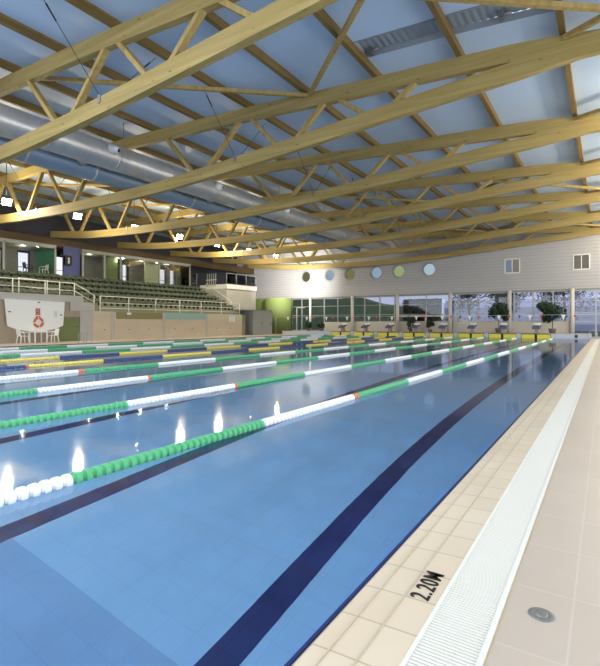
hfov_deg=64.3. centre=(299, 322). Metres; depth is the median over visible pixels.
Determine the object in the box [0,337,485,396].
lane rope
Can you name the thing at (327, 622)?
trim
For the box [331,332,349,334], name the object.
pad
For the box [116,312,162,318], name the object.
panel
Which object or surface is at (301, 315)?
window
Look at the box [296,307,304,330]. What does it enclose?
door surround
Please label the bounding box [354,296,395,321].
window
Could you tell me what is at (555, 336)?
floor
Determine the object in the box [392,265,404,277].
porthole window
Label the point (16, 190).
purlin
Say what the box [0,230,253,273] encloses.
beam
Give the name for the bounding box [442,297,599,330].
house
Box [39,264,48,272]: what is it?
plastic chair
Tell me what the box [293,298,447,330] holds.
hill
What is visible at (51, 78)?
brace
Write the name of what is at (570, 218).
roof truss
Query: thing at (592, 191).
brace
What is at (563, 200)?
roof truss
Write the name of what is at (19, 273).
seat
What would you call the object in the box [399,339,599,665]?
gutter grating
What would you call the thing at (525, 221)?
brace
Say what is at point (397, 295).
column
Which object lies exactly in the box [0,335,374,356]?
lane rope
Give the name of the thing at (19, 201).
purlin
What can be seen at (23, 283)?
seat
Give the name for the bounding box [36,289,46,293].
seat
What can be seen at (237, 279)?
glass balustrade
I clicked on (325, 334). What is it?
lane rope
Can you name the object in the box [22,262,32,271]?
plastic chair
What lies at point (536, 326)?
starting block
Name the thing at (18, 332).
plastic chair
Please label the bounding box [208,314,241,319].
panel
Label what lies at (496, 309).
potted tree
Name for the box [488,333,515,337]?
pad
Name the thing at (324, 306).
window
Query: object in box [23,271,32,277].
seat
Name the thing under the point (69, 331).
door
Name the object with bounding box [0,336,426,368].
lane rope
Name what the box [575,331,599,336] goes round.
ground
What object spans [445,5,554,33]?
ceiling vent
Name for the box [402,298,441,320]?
clipped hedge
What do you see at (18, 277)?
railing
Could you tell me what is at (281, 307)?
wall
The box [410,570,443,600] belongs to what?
depth mark
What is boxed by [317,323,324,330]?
potted shrub
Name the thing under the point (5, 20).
purlin
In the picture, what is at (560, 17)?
roof purlin
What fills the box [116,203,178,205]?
brace
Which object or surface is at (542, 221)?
brace
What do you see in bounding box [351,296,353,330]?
column
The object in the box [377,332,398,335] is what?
pad
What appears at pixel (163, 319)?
trim
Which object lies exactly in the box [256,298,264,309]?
wall
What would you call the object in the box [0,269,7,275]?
seat
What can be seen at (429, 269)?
porthole window
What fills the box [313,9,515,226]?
roof purlin
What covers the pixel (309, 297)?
column
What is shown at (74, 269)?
wall
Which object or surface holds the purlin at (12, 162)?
attached to the ceiling
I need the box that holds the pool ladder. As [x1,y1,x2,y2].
[78,332,91,343]
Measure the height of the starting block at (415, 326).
0.856 m
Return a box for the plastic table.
[28,331,47,342]
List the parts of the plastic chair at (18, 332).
backrest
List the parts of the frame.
head rail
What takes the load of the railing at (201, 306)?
on the wall at (139, 328)
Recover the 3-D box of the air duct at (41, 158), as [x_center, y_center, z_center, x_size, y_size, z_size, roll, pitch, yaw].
[-7.970,-7.842,23.878,1.881,2.599,50.400,0,0,33]
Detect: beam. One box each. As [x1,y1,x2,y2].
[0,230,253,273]
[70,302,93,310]
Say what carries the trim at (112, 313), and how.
attached to the wall at (139, 328)
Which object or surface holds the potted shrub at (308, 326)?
on the floor at (299, 330)
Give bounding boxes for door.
[59,317,78,341]
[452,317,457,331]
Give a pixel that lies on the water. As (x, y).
(236, 550)
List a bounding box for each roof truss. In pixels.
[0,0,338,163]
[0,29,599,223]
[50,114,599,237]
[117,162,599,248]
[170,191,599,257]
[213,211,599,263]
[247,226,599,269]
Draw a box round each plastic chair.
[16,329,29,343]
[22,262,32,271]
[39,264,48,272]
[48,329,59,342]
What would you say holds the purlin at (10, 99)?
attached to the ceiling
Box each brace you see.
[11,183,109,186]
[40,76,307,97]
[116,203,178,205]
[220,230,270,231]
[308,0,364,96]
[337,196,428,201]
[409,227,485,231]
[420,0,599,12]
[484,180,599,189]
[485,179,509,187]
[486,221,527,231]
[528,220,599,226]
[560,14,599,40]
[573,108,599,120]
[581,158,599,164]
[585,190,599,193]
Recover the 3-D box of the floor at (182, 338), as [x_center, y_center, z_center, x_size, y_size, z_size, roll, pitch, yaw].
[-14.587,1.362,28.477,3.400,0.330,52.000,0,0,33]
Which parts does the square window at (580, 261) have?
pane, pane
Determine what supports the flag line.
attached to the post
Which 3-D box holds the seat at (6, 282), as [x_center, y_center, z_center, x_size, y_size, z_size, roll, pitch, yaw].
[-18.733,-2.439,30.921,0.489,0.537,0.502,0,0,33]
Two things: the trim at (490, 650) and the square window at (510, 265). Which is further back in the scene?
the square window at (510, 265)
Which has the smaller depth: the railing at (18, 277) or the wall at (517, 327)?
the railing at (18, 277)
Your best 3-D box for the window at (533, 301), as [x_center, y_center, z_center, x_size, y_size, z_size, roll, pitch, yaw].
[20.936,-1.430,41.576,4.870,2.660,0.120,0,0,33]
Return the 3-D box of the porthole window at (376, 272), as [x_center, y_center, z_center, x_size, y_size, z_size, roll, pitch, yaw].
[8.026,-5.250,49.889,1.340,1.340,0.340,0,0,33]
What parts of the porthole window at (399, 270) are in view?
pane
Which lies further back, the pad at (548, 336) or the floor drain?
the pad at (548, 336)
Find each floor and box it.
[0,334,307,346]
[282,331,591,338]
[291,339,595,665]
[299,330,591,333]
[487,342,599,665]
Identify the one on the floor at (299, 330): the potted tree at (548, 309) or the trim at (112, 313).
the potted tree at (548, 309)
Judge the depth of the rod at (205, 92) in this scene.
18.29 m
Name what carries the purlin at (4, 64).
attached to the ceiling
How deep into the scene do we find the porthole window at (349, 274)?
51.56 m
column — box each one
[309,297,310,330]
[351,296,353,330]
[396,294,398,330]
[448,292,451,331]
[507,290,511,332]
[570,288,574,332]
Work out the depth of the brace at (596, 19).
12.39 m
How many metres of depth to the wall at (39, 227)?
44.18 m
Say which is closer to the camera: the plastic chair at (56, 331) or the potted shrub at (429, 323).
the plastic chair at (56, 331)
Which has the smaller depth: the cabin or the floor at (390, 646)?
the floor at (390, 646)
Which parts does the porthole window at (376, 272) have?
pane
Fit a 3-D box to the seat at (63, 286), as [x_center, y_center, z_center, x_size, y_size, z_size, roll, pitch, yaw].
[-16.768,-2.439,33.985,0.489,0.537,0.502,0,0,33]
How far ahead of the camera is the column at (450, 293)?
45.26 m
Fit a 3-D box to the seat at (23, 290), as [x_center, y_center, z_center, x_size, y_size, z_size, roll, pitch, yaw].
[-17.766,-1.972,30.824,0.489,0.537,0.502,0,0,33]
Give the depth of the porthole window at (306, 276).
54.58 m
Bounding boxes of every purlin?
[0,12,405,221]
[0,58,395,231]
[0,95,374,235]
[0,171,288,244]
[0,196,249,249]
[4,186,269,246]
[5,160,308,242]
[65,0,455,230]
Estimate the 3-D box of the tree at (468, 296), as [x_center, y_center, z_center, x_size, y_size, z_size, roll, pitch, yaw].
[22.549,-2.530,64.167,5.166,7.726,4.791,0,0,8]
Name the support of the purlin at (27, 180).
attached to the ceiling
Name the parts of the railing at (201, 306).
rail, rail, rail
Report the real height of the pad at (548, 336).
0.811 m
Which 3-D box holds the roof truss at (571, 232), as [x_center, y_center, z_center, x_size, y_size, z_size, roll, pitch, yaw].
[12.949,-7.453,45.627,45.750,3.137,0.300,0,0,33]
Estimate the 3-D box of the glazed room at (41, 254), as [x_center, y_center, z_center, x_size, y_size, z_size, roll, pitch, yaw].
[-23.744,-4.760,31.704,3.200,2.380,13.750,0,0,33]
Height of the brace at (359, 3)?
0.447 m
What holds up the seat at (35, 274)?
on the grandstand
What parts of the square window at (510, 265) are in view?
pane, pane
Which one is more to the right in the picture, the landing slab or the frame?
the frame
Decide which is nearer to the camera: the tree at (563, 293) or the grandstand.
the grandstand
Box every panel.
[4,299,64,330]
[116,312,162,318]
[165,313,205,319]
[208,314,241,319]
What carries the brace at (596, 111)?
attached to the roof truss at (508, 64)
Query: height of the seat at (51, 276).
0.537 m
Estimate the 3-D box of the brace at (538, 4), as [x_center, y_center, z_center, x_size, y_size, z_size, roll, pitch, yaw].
[4.081,-7.767,11.460,11.023,0.929,0.130,0,0,0]
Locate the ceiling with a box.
[0,0,599,250]
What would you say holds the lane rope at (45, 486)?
on the water
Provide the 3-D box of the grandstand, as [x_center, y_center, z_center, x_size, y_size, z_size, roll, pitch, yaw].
[-20.271,-1.171,28.617,5.980,4.797,46.100,0,0,33]
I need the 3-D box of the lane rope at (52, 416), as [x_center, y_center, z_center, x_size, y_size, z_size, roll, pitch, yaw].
[4.215,1.207,17.598,0.118,0.116,49.980,0,0,33]
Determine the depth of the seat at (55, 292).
32.59 m
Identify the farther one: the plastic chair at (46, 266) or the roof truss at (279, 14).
the plastic chair at (46, 266)
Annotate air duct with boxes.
[0,103,390,250]
[0,136,360,252]
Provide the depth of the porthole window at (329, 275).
52.89 m
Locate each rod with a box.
[44,0,98,94]
[205,92,234,155]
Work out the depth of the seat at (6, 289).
29.98 m
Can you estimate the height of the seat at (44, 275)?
0.537 m
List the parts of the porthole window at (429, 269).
pane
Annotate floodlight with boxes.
[1,164,11,205]
[73,182,81,219]
[176,232,182,238]
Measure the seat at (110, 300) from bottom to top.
0.537 m
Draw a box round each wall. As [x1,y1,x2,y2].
[0,204,236,286]
[0,299,241,343]
[63,246,79,275]
[207,288,255,309]
[237,225,599,330]
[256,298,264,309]
[265,298,290,333]
[324,322,569,332]
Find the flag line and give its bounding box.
[368,314,582,316]
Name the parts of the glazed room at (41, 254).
post, coloured panel, coloured panel, post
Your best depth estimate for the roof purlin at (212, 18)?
16.59 m
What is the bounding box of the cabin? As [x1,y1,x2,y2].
[233,309,272,334]
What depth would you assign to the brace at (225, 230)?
46.10 m
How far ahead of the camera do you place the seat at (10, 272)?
32.59 m
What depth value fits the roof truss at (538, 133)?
22.43 m
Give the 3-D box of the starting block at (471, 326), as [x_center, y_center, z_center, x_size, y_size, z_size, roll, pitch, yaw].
[14.830,0.435,41.104,0.620,0.856,0.946,0,0,33]
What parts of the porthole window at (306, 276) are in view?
pane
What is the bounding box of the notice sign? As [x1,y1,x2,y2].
[229,316,234,321]
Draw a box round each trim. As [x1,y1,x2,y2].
[7,335,590,665]
[111,312,113,339]
[162,313,164,337]
[206,314,207,336]
[293,288,599,298]
[483,341,599,665]
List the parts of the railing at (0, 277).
rail, rail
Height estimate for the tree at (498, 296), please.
6.924 m
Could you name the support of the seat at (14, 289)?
on the grandstand
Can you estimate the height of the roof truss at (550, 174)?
3.137 m
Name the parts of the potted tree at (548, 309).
pot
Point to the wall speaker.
(67, 259)
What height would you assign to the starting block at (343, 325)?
0.856 m
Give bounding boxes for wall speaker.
[64,255,71,265]
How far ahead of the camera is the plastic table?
28.49 m
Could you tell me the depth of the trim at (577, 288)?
45.05 m
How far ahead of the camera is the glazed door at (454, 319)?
45.33 m
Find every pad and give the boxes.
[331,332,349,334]
[353,332,373,335]
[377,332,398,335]
[402,332,424,335]
[429,333,453,336]
[458,333,483,336]
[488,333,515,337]
[521,334,550,338]
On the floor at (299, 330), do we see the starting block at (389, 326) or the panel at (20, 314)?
the starting block at (389, 326)
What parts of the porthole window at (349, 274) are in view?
pane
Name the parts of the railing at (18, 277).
rail, rail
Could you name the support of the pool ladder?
attached to the floor at (182, 338)
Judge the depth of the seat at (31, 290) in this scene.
31.27 m
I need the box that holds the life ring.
[32,316,44,328]
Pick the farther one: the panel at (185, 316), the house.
the house
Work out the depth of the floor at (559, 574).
2.36 m
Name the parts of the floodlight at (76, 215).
lamp glass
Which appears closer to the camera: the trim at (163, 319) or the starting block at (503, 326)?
the trim at (163, 319)
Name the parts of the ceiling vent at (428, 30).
opener motor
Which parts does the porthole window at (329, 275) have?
pane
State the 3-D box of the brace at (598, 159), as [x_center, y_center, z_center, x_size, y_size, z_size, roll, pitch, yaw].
[15.253,-7.250,18.789,0.130,1.109,9.478,0,0,-19]
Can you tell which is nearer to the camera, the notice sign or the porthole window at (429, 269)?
the notice sign
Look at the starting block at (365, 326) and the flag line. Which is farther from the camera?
the starting block at (365, 326)
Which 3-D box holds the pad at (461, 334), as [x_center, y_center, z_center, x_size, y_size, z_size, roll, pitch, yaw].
[14.561,1.272,40.684,2.140,0.811,0.084,0,0,33]
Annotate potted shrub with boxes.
[304,321,311,330]
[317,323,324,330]
[405,315,414,331]
[426,320,434,331]
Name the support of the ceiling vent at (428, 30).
in the ceiling
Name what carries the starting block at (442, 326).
on the floor at (299, 330)
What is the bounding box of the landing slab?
[200,284,256,290]
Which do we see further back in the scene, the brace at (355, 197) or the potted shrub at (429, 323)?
the potted shrub at (429, 323)
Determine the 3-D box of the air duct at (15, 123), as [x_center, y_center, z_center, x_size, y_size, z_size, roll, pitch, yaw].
[-5.865,-7.921,24.667,1.454,2.338,54.000,0,0,33]
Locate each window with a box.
[292,299,311,330]
[301,271,310,282]
[312,297,350,330]
[324,269,334,280]
[344,268,354,279]
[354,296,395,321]
[370,266,381,278]
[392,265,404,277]
[399,294,447,321]
[422,262,435,275]
[452,292,506,321]
[504,258,519,273]
[512,290,569,321]
[573,253,589,269]
[575,289,599,337]
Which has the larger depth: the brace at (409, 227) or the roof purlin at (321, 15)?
the brace at (409, 227)
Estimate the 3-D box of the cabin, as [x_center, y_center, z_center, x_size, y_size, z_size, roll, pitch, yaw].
[-5.080,-0.051,48.337,2.270,2.497,4.900,0,0,33]
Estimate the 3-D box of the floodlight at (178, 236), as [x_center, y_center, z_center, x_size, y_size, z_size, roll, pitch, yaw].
[-9.835,-8.043,38.876,0.566,2.436,0.360,0,0,-40]
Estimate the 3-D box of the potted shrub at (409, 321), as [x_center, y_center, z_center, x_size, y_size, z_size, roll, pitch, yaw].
[10.807,0.066,46.724,0.905,1.601,1.307,0,0,33]
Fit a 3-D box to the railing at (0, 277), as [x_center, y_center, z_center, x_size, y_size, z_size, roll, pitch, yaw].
[-17.904,-2.065,26.268,0.064,1.130,9.764,0,0,33]
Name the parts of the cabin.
door, door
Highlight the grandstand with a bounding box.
[0,271,244,334]
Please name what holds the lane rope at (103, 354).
on the water
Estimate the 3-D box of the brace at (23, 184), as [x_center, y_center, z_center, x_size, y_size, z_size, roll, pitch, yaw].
[-14.725,-8.888,30.763,9.941,0.154,0.130,0,0,-4]
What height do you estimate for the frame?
1.607 m
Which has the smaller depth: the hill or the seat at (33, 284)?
the seat at (33, 284)
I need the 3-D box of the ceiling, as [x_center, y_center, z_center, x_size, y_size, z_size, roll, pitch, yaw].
[-2.747,-8.056,23.321,48.800,2.691,56.700,0,0,33]
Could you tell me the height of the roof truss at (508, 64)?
3.137 m
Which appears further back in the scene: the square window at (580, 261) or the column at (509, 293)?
the column at (509, 293)
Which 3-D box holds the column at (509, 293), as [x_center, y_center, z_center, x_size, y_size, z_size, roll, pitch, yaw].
[18.681,-1.006,42.570,0.336,3.747,0.336,0,0,33]
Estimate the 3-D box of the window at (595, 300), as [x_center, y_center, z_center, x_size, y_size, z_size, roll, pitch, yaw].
[25.187,-0.776,38.850,5.230,3.967,0.120,0,0,33]
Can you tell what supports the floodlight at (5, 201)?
hanging from the ceiling
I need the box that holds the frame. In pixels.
[401,315,447,331]
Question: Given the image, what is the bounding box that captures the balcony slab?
[0,292,82,301]
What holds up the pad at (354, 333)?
attached to the floor at (555, 336)
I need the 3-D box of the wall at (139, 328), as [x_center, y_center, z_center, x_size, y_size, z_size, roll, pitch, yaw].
[-17.869,-0.061,26.619,0.220,2.577,45.330,0,0,33]
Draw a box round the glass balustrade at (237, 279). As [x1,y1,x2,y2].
[226,273,255,286]
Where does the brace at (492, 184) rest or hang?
attached to the roof truss at (550, 174)
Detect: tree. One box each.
[452,294,486,320]
[483,292,531,312]
[487,302,508,332]
[534,291,594,320]
[536,300,564,332]
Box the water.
[0,335,589,665]
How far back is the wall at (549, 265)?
45.61 m
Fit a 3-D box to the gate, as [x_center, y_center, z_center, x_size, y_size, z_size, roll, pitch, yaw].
[-9.071,-4.325,48.846,1.400,1.450,0.070,0,0,33]
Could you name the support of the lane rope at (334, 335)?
on the water
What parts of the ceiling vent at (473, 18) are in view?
opener motor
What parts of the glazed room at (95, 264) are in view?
post, coloured panel, post, coloured panel, post, coloured panel, coloured panel, post, coloured panel, post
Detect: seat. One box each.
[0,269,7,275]
[2,287,13,291]
[5,281,16,288]
[6,270,16,276]
[11,288,21,292]
[15,270,24,276]
[19,288,30,292]
[22,282,32,288]
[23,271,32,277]
[27,289,38,293]
[30,283,40,289]
[31,272,40,278]
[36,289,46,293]
[39,273,48,278]
[47,273,55,279]
[51,290,61,294]
[60,285,69,291]
[101,299,109,305]
[107,299,116,305]
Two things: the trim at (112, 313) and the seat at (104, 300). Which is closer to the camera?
the trim at (112, 313)
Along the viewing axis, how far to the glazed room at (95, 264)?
44.25 m
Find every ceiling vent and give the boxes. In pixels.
[353,18,444,57]
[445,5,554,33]
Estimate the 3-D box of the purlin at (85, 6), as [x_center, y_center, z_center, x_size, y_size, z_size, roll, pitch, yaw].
[-0.293,-8.670,21.777,0.150,0.260,55.950,0,0,33]
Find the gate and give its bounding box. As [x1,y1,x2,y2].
[206,273,216,287]
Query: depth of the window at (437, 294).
47.24 m
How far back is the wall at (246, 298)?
49.37 m
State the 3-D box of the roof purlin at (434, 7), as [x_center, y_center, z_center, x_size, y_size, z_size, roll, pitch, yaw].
[6.653,-8.206,17.324,0.150,0.260,55.950,0,0,33]
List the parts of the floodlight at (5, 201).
drop rod, lamp glass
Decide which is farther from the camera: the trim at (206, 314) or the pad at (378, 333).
the pad at (378, 333)
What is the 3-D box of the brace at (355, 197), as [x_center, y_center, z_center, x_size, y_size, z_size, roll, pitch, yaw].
[5.118,-8.484,32.533,10.189,0.567,0.130,0,0,-3]
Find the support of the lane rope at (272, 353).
on the water
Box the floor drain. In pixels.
[528,607,555,622]
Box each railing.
[0,277,59,294]
[18,277,94,310]
[100,296,239,313]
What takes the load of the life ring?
hanging from the panel at (20, 314)
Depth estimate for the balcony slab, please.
29.26 m
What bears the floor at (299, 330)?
on the floor at (555, 336)
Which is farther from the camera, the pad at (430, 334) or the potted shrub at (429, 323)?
the potted shrub at (429, 323)
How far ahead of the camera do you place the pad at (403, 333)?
43.38 m
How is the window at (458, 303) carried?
in the wall at (517, 327)
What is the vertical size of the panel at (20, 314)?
1.910 m
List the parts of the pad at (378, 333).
panel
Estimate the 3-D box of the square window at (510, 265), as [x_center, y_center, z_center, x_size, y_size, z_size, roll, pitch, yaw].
[19.000,-5.090,42.734,1.300,1.320,0.140,0,0,33]
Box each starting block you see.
[338,323,346,331]
[361,323,369,331]
[385,323,394,331]
[411,323,419,331]
[438,323,447,332]
[467,323,476,332]
[498,323,507,332]
[532,323,540,333]
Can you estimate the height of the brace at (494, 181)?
0.929 m
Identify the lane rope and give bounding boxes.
[0,334,327,349]
[0,335,349,352]
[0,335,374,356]
[0,335,398,361]
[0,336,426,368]
[0,336,454,379]
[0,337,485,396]
[0,337,518,428]
[0,338,553,506]
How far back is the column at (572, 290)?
39.82 m
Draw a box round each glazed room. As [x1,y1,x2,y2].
[0,237,55,274]
[60,249,190,285]

